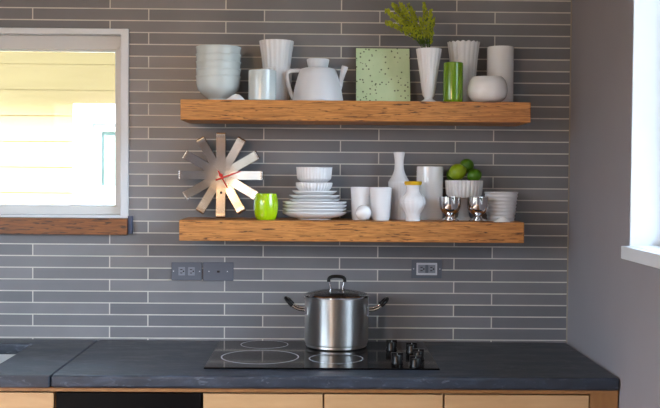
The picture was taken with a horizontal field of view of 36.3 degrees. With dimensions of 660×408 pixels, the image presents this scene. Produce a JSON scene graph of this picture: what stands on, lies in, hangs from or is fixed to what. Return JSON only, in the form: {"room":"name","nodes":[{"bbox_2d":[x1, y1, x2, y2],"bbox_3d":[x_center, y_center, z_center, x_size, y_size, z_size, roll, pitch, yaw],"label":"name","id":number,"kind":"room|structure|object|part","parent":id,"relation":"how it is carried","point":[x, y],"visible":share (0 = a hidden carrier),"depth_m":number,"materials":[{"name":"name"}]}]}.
{"room":"kitchen","nodes":[
{"label":"kitchen","id":0,"kind":"room"},
{"bbox_2d":[0,0,570,391],"bbox_3d":[-0.858,0.083,3.651,3.666,2.620,0.120,0,2,-1],"label":"wall","id":1,"kind":"structure","parent":0,"point":[53,286],"depth_m":3.60,"materials":[{"name":"grey tile"}]},
{"bbox_2d":[0,217,127,234],"bbox_3d":[-1.407,0.075,3.567,1.380,0.057,0.035,0,2,-1],"label":"trim","id":2,"kind":"structure","parent":1,"relation":"attached to","point":[62,226],"depth_m":3.56,"materials":[{"name":"brown wood"}]},
{"bbox_2d":[0,28,128,217],"bbox_3d":[-1.391,-0.292,3.626,1.350,0.671,0.127,0,2,-1],"label":"window","id":3,"kind":"structure","parent":1,"relation":"in","point":[80,40],"depth_m":3.60,"materials":[{"name":"white paint"}]},
{"bbox_2d":[128,216,132,233],"bbox_3d":[-0.710,0.074,3.583,0.015,0.064,0.020,0,2,-1],"label":"trim","id":4,"kind":"structure","parent":1,"relation":"attached to","point":[130,218],"depth_m":3.57,"materials":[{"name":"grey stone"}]},
{"bbox_2d":[171,262,201,279],"bbox_3d":[-0.512,0.240,3.595,0.108,0.065,0.008,0,2,-1],"label":"electrical outlet","id":5,"kind":"object","parent":1,"relation":"attached to","point":[179,270],"visible":1,"depth_m":3.59,"materials":[{"name":"grey plastic"}]},
{"bbox_2d":[178,267,184,274],"bbox_3d":[-0.529,0.240,3.592,0.024,0.030,0.002,0,2,-1],"label":"receptacle","id":6,"kind":"object","parent":5,"relation":"attached to","point":[181,270],"depth_m":3.59,"materials":[{"name":"grey plastic"}]},
{"bbox_2d":[188,267,194,275],"bbox_3d":[-0.494,0.240,3.592,0.024,0.030,0.002,0,2,-1],"label":"receptacle","id":7,"kind":"object","parent":5,"relation":"attached to","point":[191,270],"depth_m":3.59,"materials":[{"name":"grey plastic"}]},
{"bbox_2d":[203,262,233,280],"bbox_3d":[-0.399,0.241,3.594,0.109,0.067,0.013,0,2,-1],"label":"light switch","id":8,"kind":"object","parent":1,"relation":"attached to","point":[212,271],"visible":1,"depth_m":3.60,"materials":[{"name":"grey plastic"}]},
{"bbox_2d":[179,217,523,242],"bbox_3d":[0.072,0.089,3.482,1.154,0.070,0.240,0,2,-1],"label":"floating shelf","id":9,"kind":"object","parent":1,"relation":"attached to","point":[190,228],"visible":0.91,"depth_m":3.36,"materials":[{"name":"brown wood"}]},
{"bbox_2d":[178,132,263,217],"bbox_3d":[-0.380,-0.101,3.540,0.298,0.298,0.102,0,2,-1],"label":"wall clock","id":10,"kind":"object","parent":9,"relation":"on","point":[221,175],"visible":0.95,"depth_m":3.50,"materials":[{"name":"metal"}]},
{"bbox_2d":[254,193,277,219],"bbox_3d":[-0.216,0.009,3.407,0.083,0.089,0.083,0,2,-1],"label":"cup","id":11,"kind":"object","parent":9,"relation":"on","point":[265,204],"visible":1,"depth_m":3.37,"materials":[{"name":"ceramic"}]},
{"bbox_2d":[282,211,346,219],"bbox_3d":[-0.054,0.040,3.474,0.223,0.027,0.223,0,2,-1],"label":"plate","id":12,"kind":"object","parent":9,"relation":"on","point":[301,216],"visible":0.88,"depth_m":3.39,"materials":[{"name":"white ceramic"}]},
{"bbox_2d":[282,208,346,212],"bbox_3d":[-0.054,0.028,3.474,0.223,0.027,0.223,0,2,-1],"label":"plate","id":13,"kind":"object","parent":12,"relation":"on","point":[284,209],"visible":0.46,"depth_m":3.38,"materials":[{"name":"white ceramic"}]},
{"bbox_2d":[282,204,346,208],"bbox_3d":[-0.054,0.016,3.474,0.223,0.027,0.223,0,2,-1],"label":"plate","id":14,"kind":"object","parent":13,"relation":"on","point":[283,205],"visible":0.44,"depth_m":3.38,"materials":[{"name":"white ceramic"}]},
{"bbox_2d":[282,201,346,205],"bbox_3d":[-0.053,0.004,3.473,0.223,0.027,0.223,0,2,-1],"label":"plate","id":15,"kind":"object","parent":14,"relation":"on","point":[339,203],"visible":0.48,"depth_m":3.38,"materials":[{"name":"white ceramic"}]},
{"bbox_2d":[289,199,339,201],"bbox_3d":[-0.053,-0.005,3.473,0.176,0.023,0.177,0,2,-1],"label":"plate","id":16,"kind":"object","parent":15,"relation":"on","point":[291,200],"visible":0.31,"depth_m":3.40,"materials":[{"name":"white ceramic"}]},
{"bbox_2d":[289,194,339,199],"bbox_3d":[-0.053,-0.020,3.473,0.176,0.023,0.177,0,2,-1],"label":"plate","id":17,"kind":"object","parent":16,"relation":"on","point":[295,196],"visible":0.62,"depth_m":3.40,"materials":[{"name":"white ceramic"}]},
{"bbox_2d":[292,190,336,194],"bbox_3d":[-0.053,-0.034,3.472,0.155,0.023,0.155,0,2,-1],"label":"plate","id":18,"kind":"object","parent":17,"relation":"on","point":[297,192],"visible":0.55,"depth_m":3.41,"materials":[{"name":"white ceramic"}]},
{"bbox_2d":[296,182,332,190],"bbox_3d":[-0.055,-0.052,3.472,0.127,0.044,0.127,0,2,-1],"label":"ribbed bowl","id":19,"kind":"object","parent":18,"relation":"on","point":[301,186],"visible":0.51,"depth_m":3.42,"materials":[{"name":"white ceramic"}]},
{"bbox_2d":[296,167,332,182],"bbox_3d":[-0.054,-0.096,3.471,0.128,0.063,0.128,0,2,-1],"label":"ribbed bowl","id":20,"kind":"object","parent":19,"relation":"on","point":[304,174],"visible":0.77,"depth_m":3.42,"materials":[{"name":"white ceramic"}]},
{"bbox_2d":[351,187,370,219],"bbox_3d":[0.108,-0.002,3.475,0.075,0.113,0.075,0,2,-1],"label":"tumbler","id":21,"kind":"object","parent":9,"relation":"on","point":[360,196],"visible":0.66,"depth_m":3.44,"materials":[{"name":"white ceramic"}]},
{"bbox_2d":[356,205,370,220],"bbox_3d":[0.113,0.030,3.396,0.053,0.053,0.053,0,2,-1],"label":"egg ornament","id":22,"kind":"object","parent":9,"relation":"on","point":[363,212],"visible":1,"depth_m":3.38,"materials":[{"name":"white ceramic"}]},
{"bbox_2d":[369,187,391,220],"bbox_3d":[0.173,-0.001,3.436,0.078,0.113,0.078,0,2,-1],"label":"tumbler","id":23,"kind":"object","parent":9,"relation":"on","point":[380,197],"visible":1,"depth_m":3.41,"materials":[{"name":"white ceramic"}]},
{"bbox_2d":[388,152,408,219],"bbox_3d":[0.241,-0.064,3.525,0.076,0.236,0.077,2,2,40],"label":"bottle vase","id":24,"kind":"object","parent":9,"relation":"on","point":[397,180],"visible":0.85,"depth_m":3.50,"materials":[{"name":"white ceramic"}]},
{"bbox_2d":[400,181,425,220],"bbox_3d":[0.280,-0.010,3.402,0.087,0.134,0.087,0,2,-1],"label":"jar","id":25,"kind":"object","parent":9,"relation":"on","point":[412,202],"visible":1,"depth_m":3.38,"materials":[{"name":"white ceramic"}]},
{"bbox_2d":[417,166,442,219],"bbox_3d":[0.348,-0.038,3.512,0.093,0.186,0.093,0,2,-1],"label":"vase","id":26,"kind":"object","parent":9,"relation":"on","point":[431,188],"visible":0.82,"depth_m":3.47,"materials":[{"name":"white ceramic"}]},
{"bbox_2d":[439,197,460,221],"bbox_3d":[0.405,0.017,3.404,0.074,0.082,0.074,0,2,-1],"label":"steel cup","id":27,"kind":"object","parent":9,"relation":"on","point":[449,206],"visible":1,"depth_m":3.38,"materials":[{"name":"silver metal"}]},
{"bbox_2d":[445,180,482,220],"bbox_3d":[0.466,-0.013,3.504,0.133,0.139,0.132,0,2,-1],"label":"pedestal bowl","id":28,"kind":"object","parent":9,"relation":"on","point":[463,189],"visible":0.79,"depth_m":3.46,"materials":[{"name":"white ceramic"}]},
{"bbox_2d":[446,170,453,179],"bbox_3d":[0.428,-0.102,3.531,0.043,0.042,0.042,1,2,23],"label":"lime","id":29,"kind":"object","parent":28,"relation":"in","point":[447,173],"visible":0.39,"depth_m":3.52,"materials":[{"name":"green food"}]},
{"bbox_2d":[448,164,466,179],"bbox_3d":[0.440,-0.111,3.479,0.058,0.056,0.056,0,2,-13],"label":"lime","id":30,"kind":"object","parent":28,"relation":"in","point":[457,171],"visible":1,"depth_m":3.46,"materials":[{"name":"green food"}]},
{"bbox_2d":[460,159,473,172],"bbox_3d":[0.478,-0.133,3.521,0.052,0.052,0.052,1,2,23],"label":"lime","id":31,"kind":"object","parent":28,"relation":"in","point":[468,164],"visible":0.7,"depth_m":3.50,"materials":[{"name":"green food"}]},
{"bbox_2d":[467,169,481,179],"bbox_3d":[0.500,-0.099,3.487,0.049,0.048,0.049,1,2,24],"label":"lime","id":32,"kind":"object","parent":28,"relation":"in","point":[473,174],"visible":0.91,"depth_m":3.47,"materials":[{"name":"green food"}]},
{"bbox_2d":[467,197,488,221],"bbox_3d":[0.500,0.018,3.405,0.074,0.082,0.074,0,2,-1],"label":"steel cup","id":33,"kind":"object","parent":9,"relation":"on","point":[477,206],"visible":1,"depth_m":3.38,"materials":[{"name":"silver metal"}]},
{"bbox_2d":[484,192,517,220],"bbox_3d":[0.590,0.008,3.476,0.116,0.100,0.116,0,2,-17],"label":"ribbed pot","id":34,"kind":"object","parent":9,"relation":"on","point":[501,204],"visible":0.89,"depth_m":3.43,"materials":[{"name":"ceramic"}]},
{"bbox_2d":[493,217,509,221],"bbox_3d":[0.578,0.052,3.385,0.057,0.017,0.028,0,2,-1],"label":"ornament","id":35,"kind":"object","parent":9,"relation":"on","point":[502,219],"visible":1,"depth_m":3.38,"materials":[{"name":"white ceramic"}]},
{"bbox_2d":[180,99,530,125],"bbox_3d":[0.085,-0.313,3.471,1.168,0.068,0.240,0,2,-1],"label":"floating shelf","id":36,"kind":"object","parent":1,"relation":"attached to","point":[192,111],"visible":1,"depth_m":3.35,"materials":[{"name":"brown wood"}]},
{"bbox_2d":[195,74,240,99],"bbox_3d":[-0.383,-0.394,3.449,0.156,0.087,0.156,0,2,-1],"label":"bowl","id":37,"kind":"object","parent":36,"relation":"on","point":[212,86],"visible":0.8,"depth_m":3.39,"materials":[{"name":"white ceramic"}]},
{"bbox_2d":[195,67,240,75],"bbox_3d":[-0.382,-0.418,3.448,0.156,0.087,0.156,0,2,-1],"label":"bowl","id":38,"kind":"object","parent":37,"relation":"on","point":[201,70],"visible":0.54,"depth_m":3.38,"materials":[{"name":"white ceramic"}]},
{"bbox_2d":[196,59,240,68],"bbox_3d":[-0.382,-0.443,3.447,0.156,0.087,0.156,0,2,-1],"label":"bowl","id":39,"kind":"object","parent":38,"relation":"on","point":[206,62],"visible":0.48,"depth_m":3.38,"materials":[{"name":"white ceramic"}]},
{"bbox_2d":[196,52,240,60],"bbox_3d":[-0.382,-0.468,3.447,0.156,0.087,0.156,0,2,-1],"label":"bowl","id":40,"kind":"object","parent":39,"relation":"on","point":[202,55],"visible":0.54,"depth_m":3.38,"materials":[{"name":"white ceramic"}]},
{"bbox_2d":[196,44,240,53],"bbox_3d":[-0.382,-0.493,3.446,0.156,0.087,0.156,0,2,-1],"label":"bowl","id":41,"kind":"object","parent":40,"relation":"on","point":[210,47],"visible":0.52,"depth_m":3.38,"materials":[{"name":"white ceramic"}]},
{"bbox_2d":[225,94,244,99],"bbox_3d":[-0.319,-0.359,3.380,0.067,0.022,0.028,0,2,-1],"label":"ornament","id":42,"kind":"object","parent":36,"relation":"on","point":[235,96],"visible":0.82,"depth_m":3.37,"materials":[{"name":"white ceramic"}]},
{"bbox_2d":[248,69,275,99],"bbox_3d":[-0.229,-0.399,3.400,0.094,0.103,0.094,0,2,-1],"label":"cup","id":43,"kind":"object","parent":36,"relation":"on","point":[261,82],"visible":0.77,"depth_m":3.36,"materials":[{"name":"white ceramic"}]},
{"bbox_2d":[261,67,291,99],"bbox_3d":[-0.187,-0.410,3.510,0.114,0.120,0.114,0,2,-1],"label":"tumbler","id":44,"kind":"object","parent":36,"relation":"on","point":[282,93],"visible":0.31,"depth_m":3.46,"materials":[{"name":"white ceramic"}]},
{"bbox_2d":[259,39,293,67],"bbox_3d":[-0.186,-0.499,3.508,0.122,0.134,0.122,0,2,-1],"label":"tumbler","id":45,"kind":"object","parent":44,"relation":"in","point":[274,52],"visible":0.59,"depth_m":3.46,"materials":[{"name":"white ceramic"}]},
{"bbox_2d":[285,58,347,100],"bbox_3d":[-0.042,-0.421,3.447,0.176,0.148,0.176,2,2,44],"label":"teapot","id":46,"kind":"object","parent":36,"relation":"on","point":[316,81],"visible":0.89,"depth_m":3.39,"materials":[{"name":"ceramic"}]},
{"bbox_3d":[-0.123,-0.411,3.446,0.061,0.104,0.010,0,2,-1],"label":"handle","id":47,"kind":"part","parent":46,"relation":"part of","materials":[{"name":"ceramic"}]},
{"bbox_3d":[-0.041,-0.480,3.445,0.077,0.031,0.077,0,2,-1],"label":"lid","id":48,"kind":"part","parent":46,"relation":"part of","materials":[{"name":"ceramic"}]},
{"bbox_3d":[0.035,-0.422,3.448,0.054,0.105,0.028,0,2,-1],"label":"spout","id":49,"kind":"part","parent":46,"relation":"part of","materials":[{"name":"ceramic"}]},
{"bbox_2d":[356,48,410,100],"bbox_3d":[0.186,-0.449,3.547,0.192,0.205,0.066,0,2,-1],"label":"decorative tile","id":50,"kind":"structure","parent":36,"relation":"on","point":[382,74],"depth_m":3.54,"materials":[{"name":"green ceramic"}]},
{"bbox_2d":[416,47,441,100],"bbox_3d":[0.337,-0.437,3.441,0.088,0.184,0.088,0,2,-1],"label":"vase","id":51,"kind":"object","parent":36,"relation":"on","point":[428,58],"visible":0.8,"depth_m":3.42,"materials":[{"name":"white ceramic"}]},
{"bbox_2d":[385,1,434,47],"bbox_3d":[0.272,-0.538,3.435,0.176,0.306,0.050,0,2,-1],"label":"flower bouquet","id":52,"kind":"object","parent":51,"relation":"in","point":[408,27],"visible":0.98,"depth_m":3.43,"materials":[{"name":"green plant"}]},
{"bbox_2d":[443,62,462,101],"bbox_3d":[0.415,-0.409,3.398,0.067,0.133,0.067,0,2,-1],"label":"tumbler","id":53,"kind":"object","parent":36,"relation":"on","point":[452,71],"visible":0.85,"depth_m":3.37,"materials":[{"name":"green glass"}]},
{"bbox_2d":[447,40,479,101],"bbox_3d":[0.468,-0.457,3.532,0.115,0.221,0.114,0,2,-1],"label":"vase","id":54,"kind":"object","parent":36,"relation":"on","point":[466,52],"visible":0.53,"depth_m":3.49,"materials":[{"name":"white ceramic"}]},
{"bbox_2d":[467,76,507,101],"bbox_3d":[0.533,-0.386,3.410,0.136,0.087,0.136,0,2,-1],"label":"round bowl","id":55,"kind":"object","parent":36,"relation":"on","point":[480,88],"visible":0.88,"depth_m":3.36,"materials":[{"name":"white ceramic"}]},
{"bbox_2d":[487,46,513,101],"bbox_3d":[0.597,-0.448,3.534,0.093,0.205,0.093,0,2,-1],"label":"vase","id":56,"kind":"object","parent":36,"relation":"on","point":[500,59],"visible":0.51,"depth_m":3.49,"materials":[{"name":"white ceramic"}]},
{"bbox_2d":[411,259,441,277],"bbox_3d":[0.346,0.232,3.605,0.109,0.067,0.008,0,2,-1],"label":"electrical outlet","id":57,"kind":"object","parent":1,"relation":"attached to","point":[419,268],"visible":1,"depth_m":3.60,"materials":[{"name":"grey plastic"}]},
{"bbox_2d":[418,265,424,272],"bbox_3d":[0.329,0.232,3.602,0.024,0.031,0.002,0,2,-1],"label":"receptacle","id":58,"kind":"object","parent":57,"relation":"attached to","point":[421,268],"depth_m":3.60,"materials":[{"name":"grey plastic"}]},
{"bbox_3d":[0.346,0.233,3.602,0.074,0.044,0.002,0,2,-1],"label":"receptacle frame","id":59,"kind":"part","parent":57,"relation":"part of","materials":[{"name":"grey plastic"}]},
{"bbox_2d":[428,265,434,272],"bbox_3d":[0.364,0.233,3.603,0.024,0.031,0.002,0,2,-1],"label":"receptacle","id":60,"kind":"object","parent":57,"relation":"attached to","point":[431,268],"depth_m":3.60,"materials":[{"name":"grey plastic"}]},
{"bbox_2d":[566,0,571,341],"bbox_3d":[0.857,-0.358,3.597,0.004,1.710,0.004,0,2,-1],"label":"trim","id":61,"kind":"structure","parent":1,"relation":"attached to","point":[571,0],"depth_m":3.60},
{"bbox_2d":[567,0,659,407],"bbox_3d":[0.949,0.174,0.814,0.120,2.620,5.600,0,2,-1],"label":"wall","id":62,"kind":"structure","parent":0,"point":[614,301],"depth_m":3.14,"materials":[{"name":"grey paint"}]},
{"bbox_2d":[621,0,659,268],"bbox_3d":[0.930,-0.315,1.722,0.140,1.012,2.362,0,2,-1],"label":"window","id":63,"kind":"structure","parent":62,"relation":"in","point":[644,248],"depth_m":2.90,"materials":[{"name":"white paint"}]},
{"bbox_3d":[0.897,0.172,1.735,0.082,0.037,2.362,0,2,-1],"label":"sill","id":64,"kind":"part","parent":63,"relation":"part of","materials":[{"name":"white paint"}]},
{"bbox_3d":[-0.895,1.493,0.888,3.786,0.050,5.720,0,2,-1],"label":"floor","id":65,"kind":"structure","parent":0,"visible":0},
{"bbox_2d":[0,386,57,407],"bbox_3d":[-1.506,0.963,3.285,1.372,0.871,0.625,0,2,-1],"label":"base cabinet","id":66,"kind":"object","parent":65,"relation":"on","point":[8,399],"visible":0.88,"depth_m":2.97,"materials":[{"name":"brown wood"}]},
{"bbox_2d":[0,339,97,387],"bbox_3d":[-1.757,0.505,3.267,1.864,0.038,0.650,0,2,-1],"label":"countertop","id":67,"kind":"structure","parent":66,"relation":"on","point":[33,365],"depth_m":3.22,"materials":[{"name":"stone"}]},
{"bbox_2d":[0,354,15,362],"bbox_3d":[-1.308,0.619,3.290,0.586,0.181,0.456,0,2,-1],"label":"sink","id":68,"kind":"object","parent":67,"relation":"in","point":[3,357],"visible":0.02,"depth_m":3.51,"materials":[{"name":"metal"}]},
{"bbox_2d":[0,387,618,393],"bbox_3d":[-0.915,0.545,2.966,3.541,0.010,0.004,0,2,-1],"label":"trim strip","id":69,"kind":"object","parent":67,"relation":"attached to","point":[49,388],"visible":1,"depth_m":2.97,"materials":[{"name":"brown wood"}]},
{"bbox_2d":[56,391,202,407],"bbox_3d":[-0.600,0.977,3.264,0.429,0.856,0.648,0,2,-1],"label":"dishwasher","id":70,"kind":"object","parent":65,"relation":"on","point":[64,399],"visible":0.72,"depth_m":2.97,"materials":[{"name":"black plastic"}]},
{"bbox_2d":[203,392,322,407],"bbox_3d":[-0.205,0.972,3.301,0.357,0.871,0.625,0,2,-1],"label":"base cabinet","id":71,"kind":"object","parent":65,"relation":"on","point":[210,399],"visible":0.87,"depth_m":2.98,"materials":[{"name":"brown wood"}]},
{"bbox_2d":[323,393,442,407],"bbox_3d":[0.152,0.975,3.305,0.355,0.871,0.625,0,2,-1],"label":"base cabinet","id":72,"kind":"object","parent":65,"relation":"on","point":[330,400],"visible":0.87,"depth_m":2.98,"materials":[{"name":"brown wood"}]},
{"bbox_2d":[443,393,617,407],"bbox_3d":[0.590,0.978,3.310,0.517,0.871,0.625,0,2,-1],"label":"base cabinet","id":73,"kind":"object","parent":65,"relation":"on","point":[450,400],"depth_m":2.99,"materials":[{"name":"brown wood"}]},
{"bbox_2d":[51,340,618,389],"bbox_3d":[0.014,0.519,3.288,1.677,0.038,0.650,0,2,-1],"label":"countertop","id":74,"kind":"structure","parent":73,"relation":"on","point":[107,363],"depth_m":3.04,"materials":[{"name":"stone"}]},
{"bbox_2d":[204,339,439,369],"bbox_3d":[-0.027,0.479,3.319,0.719,0.039,0.505,0,2,-1],"label":"cooktop","id":75,"kind":"object","parent":74,"relation":"in","point":[391,354],"visible":1,"depth_m":3.24,"materials":[{"name":"black glass"}]},
{"bbox_2d":[284,274,388,350],"bbox_3d":[0.022,0.365,3.459,0.327,0.246,0.225,0,2,-31],"label":"stock pot","id":76,"kind":"object","parent":75,"relation":"on","point":[335,319],"visible":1,"depth_m":3.37,"materials":[{"name":"metal"}]},
{"bbox_3d":[-0.141,0.333,3.456,0.036,0.035,0.074,0,2,-1],"label":"handle","id":77,"kind":"part","parent":76,"relation":"part of","materials":[{"name":"black plastic"}]},
{"bbox_3d":[0.023,0.302,3.458,0.210,0.020,0.210,0,2,-1],"label":"glass lid","id":78,"kind":"part","parent":76,"relation":"part of","materials":[{"name":"clear glass"}]},
{"bbox_3d":[0.022,0.402,3.460,0.222,0.172,0.222,0,2,-1],"label":"pot","id":79,"kind":"part","parent":76,"relation":"part of","materials":[{"name":"metal"}]},
{"bbox_3d":[0.023,0.255,3.456,0.067,0.026,0.012,0,2,-1],"label":"lid handle","id":80,"kind":"part","parent":76,"relation":"part of","materials":[{"name":"black plastic"}]},
{"bbox_3d":[0.186,0.336,3.460,0.036,0.035,0.074,0,2,-1],"label":"handle","id":81,"kind":"part","parent":76,"relation":"part of","materials":[{"name":"black plastic"}]},
{"bbox_3d":[0.208,0.475,3.404,0.038,0.033,0.038,0,2,-1],"label":"knob","id":82,"kind":"part","parent":75,"relation":"part of","materials":[{"name":"black plastic"}]},
{"bbox_3d":[0.210,0.482,3.158,0.038,0.033,0.038,0,2,-1],"label":"knob","id":83,"kind":"part","parent":75,"relation":"part of","materials":[{"name":"black plastic"}]},
{"bbox_3d":[0.272,0.477,3.358,0.038,0.033,0.038,0,2,-1],"label":"knob","id":84,"kind":"part","parent":75,"relation":"part of","materials":[{"name":"black plastic"}]},
{"bbox_3d":[0.264,0.484,3.102,0.038,0.033,0.038,0,2,-1],"label":"knob","id":85,"kind":"part","parent":75,"relation":"part of","materials":[{"name":"black plastic"}]},
{"bbox_3d":[0.284,0.481,3.230,0.038,0.033,0.038,0,2,-1],"label":"knob","id":86,"kind":"part","parent":75,"relation":"part of","materials":[{"name":"black plastic"}]},
{"bbox_3d":[0.807,0.980,3.312,0.083,0.870,0.623,0,2,-1],"label":"cabinet filler","id":87,"kind":"part","parent":73,"relation":"part of","materials":[{"name":"brown wood"}]},
{"label":"outside","id":88,"kind":"structure","parent":0,"visible":0},
{"bbox_3d":[-0.059,1.900,8.217,18.000,0.050,8.870,0,2,-1],"label":"ground","id":89,"kind":"structure","parent":88,"visible":0},
{"bbox_2d":[0,52,114,204],"bbox_3d":[-2.916,0.009,5.801,8.600,3.925,0.930,0,2,-1],"label":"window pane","id":90,"kind":"structure","parent":89,"relation":"on","point":[57,109],"depth_m":6.15,"materials":[{"name":"yellow"}]},
{"bbox_3d":[-1.333,-0.275,6.152,0.460,0.670,0.050,0,2,-1],"label":"casing","id":91,"kind":"part","parent":90,"relation":"part of","materials":[{"name":"white paint"}]},
{"bbox_3d":[-1.333,-0.275,6.159,0.220,0.430,0.035,0,2,-1],"label":"sash","id":92,"kind":"part","parent":90,"relation":"part of","materials":[{"name":"white paint"}]},
{"bbox_3d":[-1.333,-0.275,6.162,0.140,0.350,0.010,0,2,-1],"label":"pane","id":93,"kind":"part","parent":90,"relation":"part of","materials":[{"name":"glass"}]}
]}

